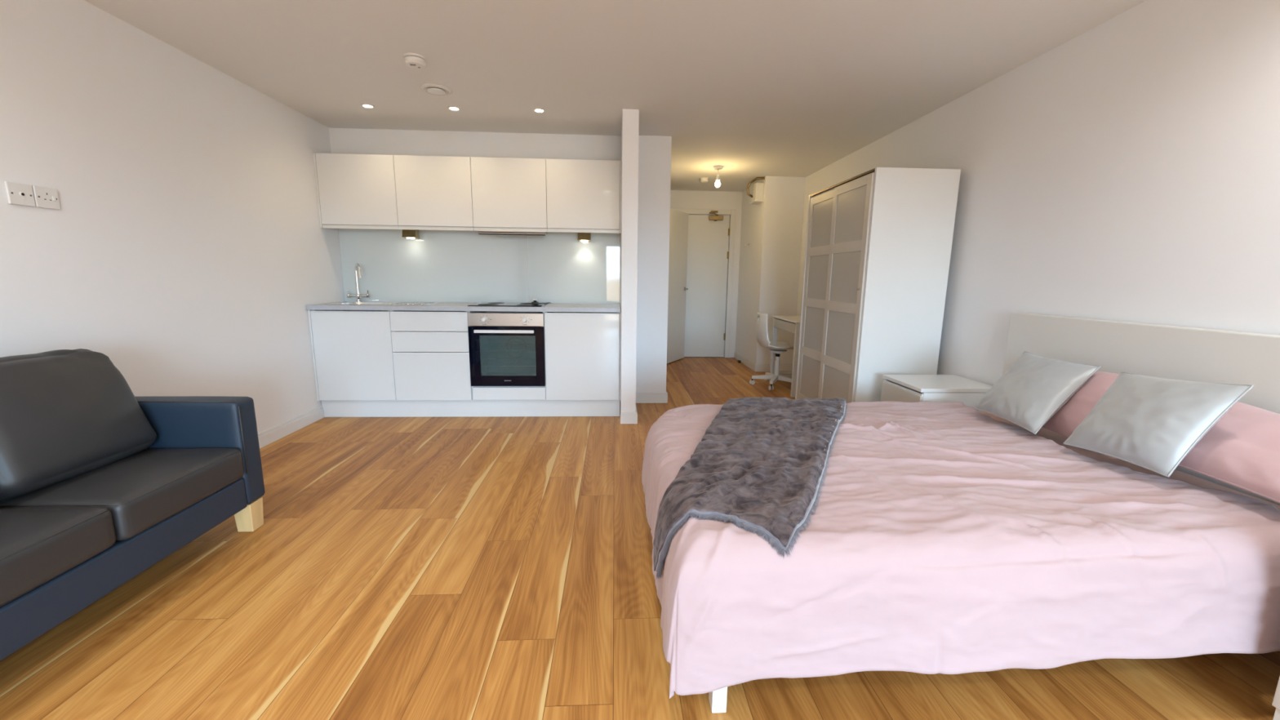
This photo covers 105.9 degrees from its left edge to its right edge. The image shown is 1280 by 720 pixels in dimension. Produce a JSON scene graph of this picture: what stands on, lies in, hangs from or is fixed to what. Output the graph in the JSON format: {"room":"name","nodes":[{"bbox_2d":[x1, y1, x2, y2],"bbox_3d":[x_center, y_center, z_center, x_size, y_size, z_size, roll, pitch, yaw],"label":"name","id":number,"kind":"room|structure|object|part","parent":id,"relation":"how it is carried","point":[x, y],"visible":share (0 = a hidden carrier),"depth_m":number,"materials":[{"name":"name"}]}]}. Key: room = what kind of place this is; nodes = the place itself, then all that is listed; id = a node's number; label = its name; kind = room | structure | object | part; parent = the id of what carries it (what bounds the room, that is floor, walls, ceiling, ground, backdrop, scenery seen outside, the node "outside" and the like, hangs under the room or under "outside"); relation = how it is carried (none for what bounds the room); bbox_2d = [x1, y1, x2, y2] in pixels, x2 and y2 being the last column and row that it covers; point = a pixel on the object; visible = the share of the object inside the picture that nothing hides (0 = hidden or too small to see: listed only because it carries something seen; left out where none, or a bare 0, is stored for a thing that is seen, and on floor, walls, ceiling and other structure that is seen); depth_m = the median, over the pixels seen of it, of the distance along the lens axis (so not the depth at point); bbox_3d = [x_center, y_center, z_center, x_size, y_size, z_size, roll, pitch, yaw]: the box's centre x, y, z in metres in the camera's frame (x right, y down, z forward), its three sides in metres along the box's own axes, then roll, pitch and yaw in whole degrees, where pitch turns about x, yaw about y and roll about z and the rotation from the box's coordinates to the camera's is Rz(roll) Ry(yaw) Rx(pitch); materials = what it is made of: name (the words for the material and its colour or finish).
{"room":"studio apartment","nodes":[
{"label":"studio apartment","id":0,"kind":"room"},
{"bbox_2d":[0,0,344,433],"bbox_3d":[-2.441,-0.090,0.268,0.100,2.350,8.210,0,10,-3],"label":"wall","id":1,"kind":"structure","parent":0,"point":[186,246],"depth_m":2.50,"materials":[{"name":"white paint"}]},
{"bbox_2d":[4,181,35,206],"bbox_3d":[-2.470,-0.661,1.926,0.015,0.086,0.086,0,10,-3],"label":"wall socket","id":2,"kind":"object","parent":1,"relation":"attached to","point":[17,193],"visible":1,"depth_m":1.92,"materials":[{"name":"white plastic"}]},
{"bbox_2d":[31,185,60,209],"bbox_3d":[-2.475,-0.677,2.015,0.014,0.086,0.086,0,10,-3],"label":"wall socket","id":3,"kind":"object","parent":1,"relation":"attached to","point":[44,197],"visible":1,"depth_m":2.01,"materials":[{"name":"white plastic"}]},
{"bbox_2d":[257,405,324,448],"bbox_3d":[-2.385,1.061,0.223,0.015,0.098,7.525,0,10,-3],"label":"baseboard","id":4,"kind":"structure","parent":1,"relation":"attached to","point":[265,437],"depth_m":3.51,"materials":[{"name":"white wood"}]},
{"bbox_2d":[328,127,621,399],"bbox_3d":[-1.366,-0.776,4.326,2.474,2.350,0.100,0,10,-3],"label":"wall","id":5,"kind":"structure","parent":0,"point":[343,140],"depth_m":4.09,"materials":[{"name":"white paint"}]},
{"bbox_2d":[312,152,399,229],"bbox_3d":[-2.277,-1.368,3.990,0.614,0.572,0.257,0,10,-3],"label":"upper cabinet","id":6,"kind":"object","parent":5,"relation":"attached to","point":[357,191],"depth_m":3.86,"materials":[{"name":"white laminate"}]},
{"bbox_3d":[-2.570,-1.349,3.857,0.014,0.572,0.019,0,10,-3],"label":"filler strip","id":7,"kind":"part","parent":6,"relation":"part of","materials":[{"name":"white laminate"}]},
{"bbox_3d":[-2.266,-1.080,3.923,0.598,0.027,0.014,0,10,-3],"label":"rail","id":8,"kind":"part","parent":6,"relation":"part of","materials":[{"name":"white laminate"}]},
{"bbox_2d":[337,228,528,302],"bbox_3d":[-1.795,-0.828,4.242,1.607,0.635,0.003,0,10,-3],"label":"backsplash","id":9,"kind":"structure","parent":5,"relation":"attached to","point":[438,265],"depth_m":4.24,"materials":[{"name":"white glass"}]},
{"bbox_2d":[393,155,473,231],"bbox_3d":[-1.669,-1.366,4.023,0.598,0.572,0.257,0,10,-3],"label":"upper cabinet","id":10,"kind":"object","parent":5,"relation":"attached to","point":[433,193],"visible":0.94,"depth_m":3.90,"materials":[{"name":"white laminate"}]},
{"bbox_2d":[401,229,419,239],"bbox_3d":[-1.947,-1.072,4.097,0.110,0.086,0.090,0,10,-3],"label":"lamp","id":11,"kind":"object","parent":10,"relation":"attached to","point":[406,233],"visible":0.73,"depth_m":4.06,"materials":[{"name":"gold metal"}]},
{"bbox_3d":[-1.667,-1.078,3.955,0.598,0.027,0.014,0,10,-3],"label":"rail","id":12,"kind":"part","parent":10,"relation":"part of","materials":[{"name":"white laminate"}]},
{"bbox_2d":[470,156,547,231],"bbox_3d":[-1.070,-1.364,4.054,0.598,0.572,0.257,0,10,-3],"label":"upper cabinet","id":13,"kind":"object","parent":5,"relation":"attached to","point":[508,194],"visible":0.94,"depth_m":3.93,"materials":[{"name":"white"}]},
{"bbox_3d":[-1.068,-1.076,3.987,0.598,0.027,0.014,0,10,-3],"label":"rail","id":14,"kind":"part","parent":13,"relation":"part of","materials":[{"name":"white laminate"}]},
{"bbox_2d":[478,231,547,235],"bbox_3d":[-1.067,-1.077,4.087,0.555,0.052,0.270,0,10,-3],"label":"hood","id":15,"kind":"object","parent":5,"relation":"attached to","point":[495,233],"visible":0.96,"depth_m":3.96,"materials":[{"name":"silver metal"}]},
{"bbox_2d":[527,231,620,303],"bbox_3d":[-0.583,-0.824,4.306,0.813,0.635,0.003,0,10,-3],"label":"backsplash","id":16,"kind":"structure","parent":5,"relation":"attached to","point":[562,268],"depth_m":4.31,"materials":[{"name":"white glass"}]},
{"bbox_2d":[546,159,621,235],"bbox_3d":[-0.466,-1.362,4.087,0.610,0.572,0.257,0,10,-3],"label":"upper cabinet","id":17,"kind":"object","parent":5,"relation":"attached to","point":[583,196],"depth_m":3.96,"materials":[{"name":"white"}]},
{"bbox_3d":[-0.469,-1.074,4.019,0.598,0.027,0.014,0,10,-3],"label":"rail","id":18,"kind":"part","parent":17,"relation":"part of","materials":[{"name":"white laminate"}]},
{"bbox_2d":[577,232,591,241],"bbox_3d":[-0.481,-1.067,4.175,0.110,0.086,0.090,0,10,-3],"label":"lamp","id":19,"kind":"object","parent":17,"relation":"attached to","point":[582,237],"visible":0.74,"depth_m":4.14,"materials":[{"name":"gold metal"}]},
{"bbox_3d":[-0.166,-1.361,4.103,0.010,0.572,0.257,0,10,-3],"label":"end panel","id":20,"kind":"part","parent":17,"relation":"part of","materials":[{"name":"white laminate"}]},
{"bbox_2d":[84,0,1146,191],"bbox_3d":[-0.128,-1.507,1.445,4.836,0.100,10.770,0,10,-3],"label":"ceiling","id":21,"kind":"structure","parent":0,"point":[752,89],"depth_m":2.68,"materials":[{"name":"white paint"}]},
{"bbox_2d":[360,103,374,108],"bbox_3d":[-1.956,-1.825,3.471,0.086,0.006,0.086,0,10,-3],"label":"recessed light","id":22,"kind":"object","parent":21,"relation":"in","point":[365,105],"visible":1,"depth_m":3.46,"materials":[{"name":"white plastic"}]},
{"bbox_2d":[403,53,426,69],"bbox_3d":[-1.254,-1.662,2.695,0.120,0.046,0.120,0,10,-3],"label":"smoke detector","id":23,"kind":"object","parent":21,"relation":"attached to","point":[413,60],"visible":1,"depth_m":2.66,"materials":[{"name":"white plastic"}]},
{"bbox_2d":[420,83,452,95],"bbox_3d":[-1.329,-1.755,3.151,0.192,0.020,0.192,0,10,-3],"label":"ceiling vent","id":24,"kind":"object","parent":21,"relation":"in","point":[433,89],"visible":1,"depth_m":3.12,"materials":[{"name":"white plastic"}]},
{"bbox_2d":[448,106,460,111],"bbox_3d":[-1.348,-1.823,3.502,0.086,0.006,0.086,0,10,-3],"label":"recessed light","id":25,"kind":"object","parent":21,"relation":"in","point":[451,108],"visible":1,"depth_m":3.49,"materials":[{"name":"white plastic"}]},
{"bbox_2d":[533,107,545,112],"bbox_3d":[-0.734,-1.818,3.521,0.086,0.006,0.086,0,10,-3],"label":"recessed light","id":26,"kind":"object","parent":21,"relation":"in","point":[537,110],"visible":1,"depth_m":3.51,"materials":[{"name":"white plastic"}]},
{"bbox_2d":[700,177,708,182],"bbox_3d":[0.782,-2.182,5.862,0.104,0.050,0.104,0,10,-3],"label":"detector","id":27,"kind":"object","parent":21,"relation":"attached to","point":[704,180],"visible":1,"depth_m":5.83,"materials":[{"name":"white plastic"}]},
{"bbox_2d":[713,165,722,186],"bbox_3d":[0.847,-1.990,5.249,0.096,0.216,0.096,0,10,-3],"label":"pendant light","id":28,"kind":"object","parent":21,"relation":"hanging from","point":[717,184],"visible":1,"depth_m":5.23,"materials":[{"name":"white plastic"}]},
{"bbox_3d":[0.846,-1.920,5.261,0.062,0.074,0.062,0,10,-3],"label":"bulb","id":29,"kind":"part","parent":28,"relation":"part of","materials":[{"name":"white glass"}]},
{"bbox_2d":[619,109,639,411],"bbox_3d":[-0.097,-0.704,3.996,0.118,2.350,0.645,0,10,-3],"label":"wall partition","id":30,"kind":"structure","parent":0,"point":[630,117],"depth_m":3.67,"materials":[{"name":"white paint"}]},
{"bbox_2d":[620,407,637,423],"bbox_3d":[-0.105,0.408,4.173,0.138,0.098,0.645,0,10,-3],"label":"baseboard","id":31,"kind":"structure","parent":30,"relation":"attached to","point":[626,417],"depth_m":3.86,"materials":[{"name":"white wood"}]},
{"bbox_2d":[0,356,1279,719],"bbox_3d":[-0.158,0.897,1.859,4.836,0.080,10.770,0,10,-3],"label":"floor","id":32,"kind":"structure","parent":0,"point":[478,567],"depth_m":1.63,"materials":[{"name":"brown wood"}]},
{"bbox_2d":[0,348,265,661],"bbox_3d":[-2.051,0.454,1.513,0.737,0.864,1.386,0,10,-3],"label":"sofa","id":33,"kind":"object","parent":32,"relation":"on","point":[100,482],"visible":1,"depth_m":1.68,"materials":[{"name":"blue leather"}]},
{"bbox_2d":[0,507,115,607],"bbox_3d":[-1.938,0.587,1.267,0.518,0.169,0.600,0,10,-3],"label":"seat cushion","id":34,"kind":"object","parent":33,"relation":"on","point":[42,550],"depth_m":1.41,"materials":[{"name":"grey leather"}]},
{"bbox_2d":[0,348,156,502],"bbox_3d":[-2.148,0.209,1.748,0.321,0.464,0.554,0,10,-3],"label":"cushion","id":35,"kind":"object","parent":33,"relation":"on","point":[68,417],"depth_m":1.71,"materials":[{"name":"grey leather"}]},
{"bbox_2d":[0,448,244,541],"bbox_3d":[-1.963,0.490,1.828,0.526,0.169,0.541,0,10,-3],"label":"seat cushion","id":36,"kind":"object","parent":33,"relation":"on","point":[145,492],"depth_m":1.74,"materials":[{"name":"grey leather"}]},
{"bbox_3d":[-2.058,0.678,1.551,0.710,0.140,1.137,0,10,-3],"label":"frame","id":37,"kind":"part","parent":33,"relation":"part of","materials":[{"name":"blue leather"}]},
{"bbox_3d":[-2.093,0.404,2.141,0.721,0.484,0.129,0,10,-3],"label":"armrest","id":38,"kind":"part","parent":33,"relation":"part of","materials":[{"name":"blue leather"}]},
{"bbox_2d":[307,309,395,400],"bbox_3d":[-2.285,-0.072,4.067,0.614,0.728,0.506,0,10,-3],"label":"base cabinet","id":39,"kind":"object","parent":32,"relation":"on","point":[353,352],"depth_m":3.82,"materials":[{"name":"white"}]},
{"bbox_3d":[-2.572,-0.032,3.812,0.014,0.728,0.019,0,10,-3],"label":"filler strip","id":40,"kind":"part","parent":39,"relation":"part of","materials":[{"name":"white laminate"}]},
{"bbox_3d":[-2.260,-0.378,3.770,0.597,0.010,0.016,0,10,-3],"label":"finger pull","id":41,"kind":"part","parent":39,"relation":"part of","materials":[{"name":"silver metal"}]},
{"bbox_2d":[389,310,472,399],"bbox_3d":[-1.678,-0.070,4.100,0.598,0.724,0.506,0,10,-3],"label":"base cabinet","id":42,"kind":"object","parent":32,"relation":"on","point":[431,349],"visible":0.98,"depth_m":3.85,"materials":[{"name":"white laminate"}]},
{"bbox_3d":[-1.661,-0.376,3.802,0.597,0.010,0.016,0,10,-3],"label":"finger pull","id":43,"kind":"part","parent":42,"relation":"part of","materials":[{"name":"silver metal"}]},
{"bbox_3d":[-1.662,-0.300,3.813,0.597,0.146,0.019,0,10,-3],"label":"drawer","id":44,"kind":"part","parent":42,"relation":"part of","materials":[{"name":"white laminate"}]},
{"bbox_3d":[-1.663,-0.219,3.829,0.597,0.010,0.016,0,10,-3],"label":"finger pull","id":45,"kind":"part","parent":42,"relation":"part of","materials":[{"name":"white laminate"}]},
{"bbox_3d":[-1.664,-0.140,3.841,0.597,0.152,0.019,0,10,-3],"label":"drawer","id":46,"kind":"part","parent":42,"relation":"part of","materials":[{"name":"white"}]},
{"bbox_3d":[-1.665,-0.057,3.857,0.597,0.010,0.016,0,10,-3],"label":"finger pull","id":47,"kind":"part","parent":42,"relation":"part of","materials":[{"name":"white metal"}]},
{"bbox_3d":[-1.667,0.136,3.889,0.597,0.383,0.019,0,10,-3],"label":"drawer","id":48,"kind":"part","parent":42,"relation":"part of","materials":[{"name":"white"}]},
{"bbox_2d":[305,301,620,312],"bbox_3d":[-1.377,-0.447,4.049,2.422,0.035,0.548,0,10,-3],"label":"countertop","id":49,"kind":"structure","parent":42,"relation":"on","point":[605,308],"depth_m":3.80,"materials":[{"name":"grey laminate"}]},
{"bbox_2d":[346,263,369,302],"bbox_3d":[-2.435,-0.660,4.124,0.192,0.326,0.125,0,10,-3],"label":"tap","id":50,"kind":"object","parent":49,"relation":"on","point":[358,295],"visible":1,"depth_m":4.16,"materials":[{"name":"silver metal"}]},
{"bbox_2d":[346,289,369,302],"bbox_3d":[-2.439,-0.556,4.181,0.192,0.101,0.048,0,10,-3],"label":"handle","id":51,"kind":"object","parent":50,"relation":"on","point":[358,295],"depth_m":4.17,"materials":[{"name":"silver metal"}]},
{"bbox_3d":[-2.397,-0.689,4.115,0.025,0.267,0.141,-8,13,-43],"label":"spout","id":52,"kind":"part","parent":50,"relation":"part of","materials":[{"name":"silver metal"}]},
{"bbox_2d":[325,301,444,311],"bbox_3d":[-2.110,-0.400,4.057,0.785,0.162,0.410,0,10,-3],"label":"sink","id":53,"kind":"object","parent":49,"relation":"in","point":[351,302],"visible":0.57,"depth_m":4.01,"materials":[{"name":"silver metal"}]},
{"bbox_3d":[-2.286,-0.395,4.029,0.310,0.157,0.280,0,10,-3],"label":"bowl","id":54,"kind":"part","parent":53,"relation":"part of","materials":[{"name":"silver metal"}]},
{"bbox_2d":[467,302,547,306],"bbox_3d":[-1.091,-0.469,4.069,0.580,0.007,0.450,0,10,-3],"label":"cooktop","id":55,"kind":"object","parent":49,"relation":"in","point":[483,304],"visible":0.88,"depth_m":3.97,"materials":[{"name":"black glass"}]},
{"bbox_2d":[531,298,551,304],"bbox_3d":[-0.833,-0.500,4.138,0.067,0.050,0.288,5,11,23],"label":"plug","id":56,"kind":"object","parent":55,"relation":"on","point":[534,302],"visible":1,"depth_m":4.03,"materials":[{"name":"black plastic"}]},
{"bbox_2d":[321,399,619,417],"bbox_3d":[-1.377,0.398,3.998,2.419,0.145,0.016,0,10,-3],"label":"plinth","id":57,"kind":"object","parent":32,"relation":"on","point":[331,408],"visible":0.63,"depth_m":3.99,"materials":[{"name":"white wood"}]},
{"bbox_2d":[468,311,546,399],"bbox_3d":[-1.079,-0.068,4.131,0.598,0.724,0.506,0,10,-3],"label":"housing","id":58,"kind":"object","parent":32,"relation":"on","point":[479,393],"visible":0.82,"depth_m":3.94,"materials":[{"name":"white"}]},
{"bbox_2d":[467,312,545,386],"bbox_3d":[-1.074,-0.112,4.050,0.592,0.590,0.485,0,10,-3],"label":"oven","id":59,"kind":"object","parent":58,"relation":"in","point":[506,348],"visible":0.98,"depth_m":3.85,"materials":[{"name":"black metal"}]},
{"bbox_3d":[-1.226,-0.316,3.788,0.042,0.042,0.034,0,10,-3],"label":"control knob","id":60,"kind":"part","parent":59,"relation":"part of","materials":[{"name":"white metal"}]},
{"bbox_3d":[-1.069,-0.225,3.807,0.464,0.024,0.045,0,10,-3],"label":"door handle","id":61,"kind":"part","parent":59,"relation":"part of","materials":[{"name":"white metal"}]},
{"bbox_3d":[-1.062,-0.321,3.833,0.592,0.104,0.038,0,10,-3],"label":"control panel","id":62,"kind":"part","parent":59,"relation":"part of","materials":[{"name":"silver metal"}]},
{"bbox_3d":[-0.910,-0.315,3.805,0.042,0.042,0.034,0,10,-3],"label":"control knob","id":63,"kind":"part","parent":59,"relation":"part of","materials":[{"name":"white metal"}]},
{"bbox_3d":[-1.066,0.273,3.944,0.584,0.104,0.019,0,10,-3],"label":"filler panel","id":64,"kind":"part","parent":58,"relation":"part of","materials":[{"name":"white"}]},
{"bbox_2d":[544,311,621,400],"bbox_3d":[-0.474,-0.067,4.164,0.610,0.728,0.506,0,10,-3],"label":"base cabinet","id":65,"kind":"object","parent":32,"relation":"on","point":[582,348],"depth_m":3.91,"materials":[{"name":"white laminate"}]},
{"bbox_3d":[-0.463,-0.372,3.865,0.597,0.010,0.016,0,10,-3],"label":"finger pull","id":66,"kind":"part","parent":65,"relation":"part of","materials":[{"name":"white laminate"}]},
{"bbox_3d":[-0.174,-0.066,4.180,0.008,0.728,0.506,0,10,-3],"label":"end panel","id":67,"kind":"part","parent":65,"relation":"part of","materials":[{"name":"white laminate"}]},
{"bbox_2d":[749,311,793,390],"bbox_3d":[1.489,-0.116,5.260,0.542,0.799,0.534,0,10,-3],"label":"swivel chair","id":68,"kind":"object","parent":32,"relation":"on","point":[762,326],"visible":0.91,"depth_m":5.18,"materials":[{"name":"white plastic"}]},
{"bbox_3d":[1.366,0.184,5.314,0.262,0.054,0.052,2,10,9],"label":"arm","id":69,"kind":"part","parent":68,"relation":"part of","materials":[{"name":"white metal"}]},
{"bbox_3d":[1.436,0.208,5.179,0.052,0.054,0.262,6,11,26],"label":"arm","id":70,"kind":"part","parent":68,"relation":"part of","materials":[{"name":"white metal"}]},
{"bbox_3d":[1.499,-0.094,5.245,0.190,0.030,0.190,0,10,-3],"label":"seat plate","id":71,"kind":"part","parent":68,"relation":"part of","materials":[{"name":"white metal"}]},
{"bbox_3d":[1.588,0.206,5.203,0.052,0.054,0.262,-9,14,-44],"label":"arm","id":72,"kind":"part","parent":68,"relation":"part of","materials":[{"name":"white metal"}]},
{"bbox_3d":[1.612,0.180,5.353,0.262,0.054,0.052,-4,11,-27],"label":"arm","id":73,"kind":"part","parent":68,"relation":"part of","materials":[{"name":"white metal"}]},
{"bbox_2d":[768,315,800,397],"bbox_3d":[1.729,-0.059,5.091,0.482,0.751,0.718,0,10,-3],"label":"desk","id":74,"kind":"object","parent":32,"relation":"on","point":[788,323],"visible":0.36,"depth_m":4.91,"materials":[{"name":"white laminate"}]},
{"bbox_3d":[1.498,-0.108,5.410,0.045,0.732,0.038,0,10,-3],"label":"leg","id":75,"kind":"part","parent":74,"relation":"part of","materials":[{"name":"white laminate"}]},
{"bbox_3d":[1.504,-0.359,5.027,0.016,0.092,0.626,0,10,-3],"label":"drawer","id":76,"kind":"part","parent":74,"relation":"part of","materials":[{"name":"white laminate"}]},
{"bbox_3d":[1.708,0.141,5.463,0.381,0.030,0.024,0,10,-3],"label":"foot rail","id":77,"kind":"part","parent":74,"relation":"part of","materials":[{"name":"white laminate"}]},
{"bbox_3d":[1.532,0.006,4.750,0.045,0.732,0.038,0,10,-3],"label":"leg","id":78,"kind":"part","parent":74,"relation":"part of","materials":[{"name":"white laminate"}]},
{"bbox_2d":[795,167,960,402],"bbox_3d":[1.720,-0.393,3.756,0.579,1.862,1.083,0,10,-3],"label":"wardrobe","id":79,"kind":"object","parent":32,"relation":"on","point":[879,240],"visible":0.68,"depth_m":3.25,"materials":[{"name":"white laminate"}]},
{"bbox_3d":[1.451,0.158,4.086,0.004,0.359,0.438,0,10,-3],"label":"frosted panel","id":80,"kind":"part","parent":79,"relation":"part of","materials":[{"name":"grey glass"}]},
{"bbox_3d":[1.456,-0.258,4.014,0.004,0.359,0.438,0,10,-3],"label":"frosted panel","id":81,"kind":"part","parent":79,"relation":"part of","materials":[{"name":"grey glass"}]},
{"bbox_3d":[1.458,-0.455,3.980,0.016,1.766,0.546,0,10,-3],"label":"sliding door","id":82,"kind":"part","parent":79,"relation":"part of","materials":[{"name":"white laminate"}]},
{"bbox_3d":[1.461,-0.675,3.942,0.004,0.359,0.438,0,10,-3],"label":"frosted panel","id":83,"kind":"part","parent":79,"relation":"part of","materials":[{"name":"grey glass"}]},
{"bbox_3d":[1.466,-1.091,3.870,0.004,0.359,0.438,0,10,-3],"label":"frosted panel","id":84,"kind":"part","parent":79,"relation":"part of","materials":[{"name":"grey glass"}]},
{"bbox_3d":[1.457,0.242,3.603,0.004,0.359,0.438,0,10,-3],"label":"frosted panel","id":85,"kind":"part","parent":79,"relation":"part of","materials":[{"name":"grey glass"}]},
{"bbox_3d":[1.462,-0.175,3.531,0.004,0.359,0.438,0,10,-3],"label":"frosted panel","id":86,"kind":"part","parent":79,"relation":"part of","materials":[{"name":"grey glass"}]},
{"bbox_3d":[1.467,-0.592,3.459,0.004,0.359,0.438,0,10,-3],"label":"frosted panel","id":87,"kind":"part","parent":79,"relation":"part of","materials":[{"name":"grey glass"}]},
{"bbox_3d":[1.465,-0.372,3.497,0.016,1.766,0.546,0,10,-3],"label":"sliding door","id":88,"kind":"part","parent":79,"relation":"part of","materials":[{"name":"white laminate"}]},
{"bbox_3d":[1.472,-1.008,3.387,0.004,0.359,0.438,0,10,-3],"label":"frosted panel","id":89,"kind":"part","parent":79,"relation":"part of","materials":[{"name":"grey glass"}]},
{"bbox_2d":[880,374,992,411],"bbox_3d":[1.835,0.402,3.013,0.491,0.551,0.407,0,10,-3],"label":"nightstand","id":90,"kind":"object","parent":32,"relation":"on","point":[895,388],"visible":0.34,"depth_m":2.87,"materials":[{"name":"white laminate"}]},
{"bbox_3d":[1.602,0.285,2.981,0.018,0.225,0.399,0,10,-3],"label":"drawer","id":91,"kind":"part","parent":90,"relation":"part of","materials":[{"name":"white laminate"}]},
{"bbox_3d":[1.607,0.168,2.961,0.010,0.012,0.395,0,10,-3],"label":"finger pull","id":92,"kind":"part","parent":90,"relation":"part of","materials":[{"name":"white laminate"}]},
{"bbox_3d":[1.838,0.141,2.968,0.491,0.022,0.407,0,10,-3],"label":"panel","id":93,"kind":"part","parent":90,"relation":"part of","materials":[{"name":"white laminate"}]},
{"bbox_2d":[708,311,1279,712],"bbox_3d":[1.154,0.355,1.936,1.992,0.993,1.570,0,10,-3],"label":"bed","id":94,"kind":"object","parent":32,"relation":"on","point":[1155,350],"visible":0.06,"depth_m":1.92,"materials":[{"name":"white wood"}]},
{"bbox_3d":[0.214,0.870,1.316,0.040,0.166,0.050,0,10,-3],"label":"leg","id":95,"kind":"part","parent":94,"relation":"part of","materials":[{"name":"white wood"}]},
{"bbox_2d":[979,411,1279,511],"bbox_3d":[1.117,0.489,1.983,1.926,0.220,1.349,0,10,-3],"label":"mattress","id":96,"kind":"object","parent":94,"relation":"on","point":[1058,438],"visible":0.03,"depth_m":1.90,"materials":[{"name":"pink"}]},
{"bbox_2d":[641,400,1279,698],"bbox_3d":[0.957,0.515,1.973,1.880,0.442,1.547,0,10,-3],"label":"duvet","id":97,"kind":"object","parent":96,"relation":"on","point":[944,538],"visible":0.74,"depth_m":1.26,"materials":[{"name":"pink fabric"}]},
{"bbox_2d":[653,396,847,579],"bbox_3d":[0.543,0.409,2.053,0.596,0.307,1.712,5,11,24],"label":"throw blanket","id":98,"kind":"object","parent":97,"relation":"on","point":[760,464],"visible":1,"depth_m":1.59,"materials":[{"name":"grey fur"}]},
{"bbox_2d":[973,351,1101,434],"bbox_3d":[1.778,0.135,2.182,0.273,0.295,0.417,1,10,1],"label":"cushion","id":99,"kind":"object","parent":97,"relation":"on","point":[1034,388],"visible":1,"depth_m":2.11,"materials":[{"name":"white fabric"}]},
{"bbox_2d":[1062,371,1254,477],"bbox_3d":[1.770,0.200,1.681,0.220,0.327,0.423,0,10,-3],"label":"cushion","id":100,"kind":"object","parent":97,"relation":"on","point":[1151,423],"visible":1,"depth_m":1.61,"materials":[{"name":"white fabric"}]},
{"bbox_2d":[1177,401,1279,502],"bbox_3d":[1.919,0.262,1.520,0.281,0.247,0.706,0,10,-3],"label":"pillow","id":101,"kind":"object","parent":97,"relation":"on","point":[1242,451],"visible":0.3,"depth_m":1.48,"materials":[{"name":"pink fabric"}]},
{"bbox_2d":[1042,370,1119,437],"bbox_3d":[1.889,0.168,2.143,0.227,0.290,0.535,0,10,-3],"label":"pillow","id":102,"kind":"object","parent":96,"relation":"on","point":[1070,415],"visible":0.21,"depth_m":2.01,"materials":[{"name":"pink fabric"}]},
{"bbox_3d":[2.120,0.235,1.966,0.060,0.744,1.570,0,10,-3],"label":"headboard","id":103,"kind":"part","parent":94,"relation":"part of","materials":[{"name":"white wood"}]},
{"bbox_2d":[1271,675,1279,719],"bbox_3d":[1.883,0.747,1.014,0.494,0.551,0.437,0,10,-3],"label":"nightstand","id":104,"kind":"object","parent":32,"relation":"on","point":[1276,702],"visible":1,"depth_m":1.23,"materials":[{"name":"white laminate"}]},
{"bbox_2d":[635,135,671,392],"bbox_3d":[0.083,-0.979,5.602,0.555,2.350,2.590,0,10,-3],"label":"wall","id":105,"kind":"structure","parent":0,"point":[654,151],"depth_m":4.30,"materials":[{"name":"white paint"}]},
{"bbox_2d":[635,392,667,403],"bbox_3d":[0.103,0.353,4.510,0.312,0.098,0.015,0,10,-3],"label":"baseboard","id":106,"kind":"structure","parent":105,"relation":"attached to","point":[641,397],"depth_m":4.50,"materials":[{"name":"white"}]},
{"bbox_2d":[666,208,688,363],"bbox_3d":[0.480,-0.983,6.560,0.160,2.018,0.672,6,11,28],"label":"door","id":107,"kind":"structure","parent":105,"relation":"in","point":[678,223],"depth_m":6.56,"materials":[{"name":"white wood"}]},
{"bbox_2d":[670,190,742,357],"bbox_3d":[0.866,-1.205,6.971,2.262,2.350,0.100,0,10,-3],"label":"wall","id":108,"kind":"structure","parent":0,"point":[683,199],"depth_m":6.77,"materials":[{"name":"white paint"}]},
{"bbox_2d":[671,208,735,357],"bbox_3d":[0.839,-1.081,6.975,0.980,2.105,0.112,0,10,-3],"label":"trim","id":109,"kind":"structure","parent":108,"relation":"attached to","point":[703,211],"depth_m":6.88,"materials":[{"name":"white wood"}]},
{"bbox_2d":[684,214,729,356],"bbox_3d":[0.845,-1.040,6.938,0.837,2.020,0.099,0,10,-3],"label":"door","id":110,"kind":"structure","parent":108,"relation":"in","point":[708,253],"depth_m":6.94,"materials":[{"name":"white wood"}]},
{"bbox_2d":[708,210,723,221],"bbox_3d":[1.056,-2.007,6.697,0.223,0.142,0.174,0,10,-3],"label":"door closer","id":111,"kind":"object","parent":110,"relation":"attached to","point":[717,217],"depth_m":6.73,"materials":[{"name":"gold metal"}]},
{"bbox_3d":[1.024,-2.037,6.681,0.110,0.077,0.193,3,10,16],"label":"closer arm","id":112,"kind":"part","parent":111,"relation":"part of","materials":[{"name":"gold metal"}]},
{"bbox_2d":[735,176,805,364],"bbox_3d":[1.737,-1.103,6.440,0.579,2.350,1.070,0,10,-3],"label":"wall","id":113,"kind":"structure","parent":0,"point":[769,270],"depth_m":5.94,"materials":[{"name":"white paint"}]},
{"bbox_2d":[734,351,755,370],"bbox_3d":[1.427,0.009,6.601,0.015,0.098,1.040,0,10,-3],"label":"baseboard","id":114,"kind":"structure","parent":113,"relation":"attached to","point":[746,362],"depth_m":6.53,"materials":[{"name":"white wood"}]},
{"bbox_2d":[746,177,764,204],"bbox_3d":[1.396,-2.059,5.884,0.164,0.275,0.263,0,10,-3],"label":"box","id":115,"kind":"object","parent":113,"relation":"attached to","point":[757,191],"visible":1,"depth_m":5.80,"materials":[{"name":"white plastic"}]},
{"bbox_2d":[754,364,792,371],"bbox_3d":[1.694,0.099,6.095,0.494,0.098,0.015,0,10,-3],"label":"baseboard","id":116,"kind":"structure","parent":113,"relation":"attached to","point":[758,367],"depth_m":6.09,"materials":[{"name":"white wood"}]},
{"bbox_2d":[796,0,1279,386],"bbox_3d":[2.252,-0.193,1.203,0.100,2.350,9.600,0,10,-3],"label":"wall","id":117,"kind":"structure","parent":0,"point":[1128,170],"depth_m":2.18,"materials":[{"name":"white paint"}]}
]}

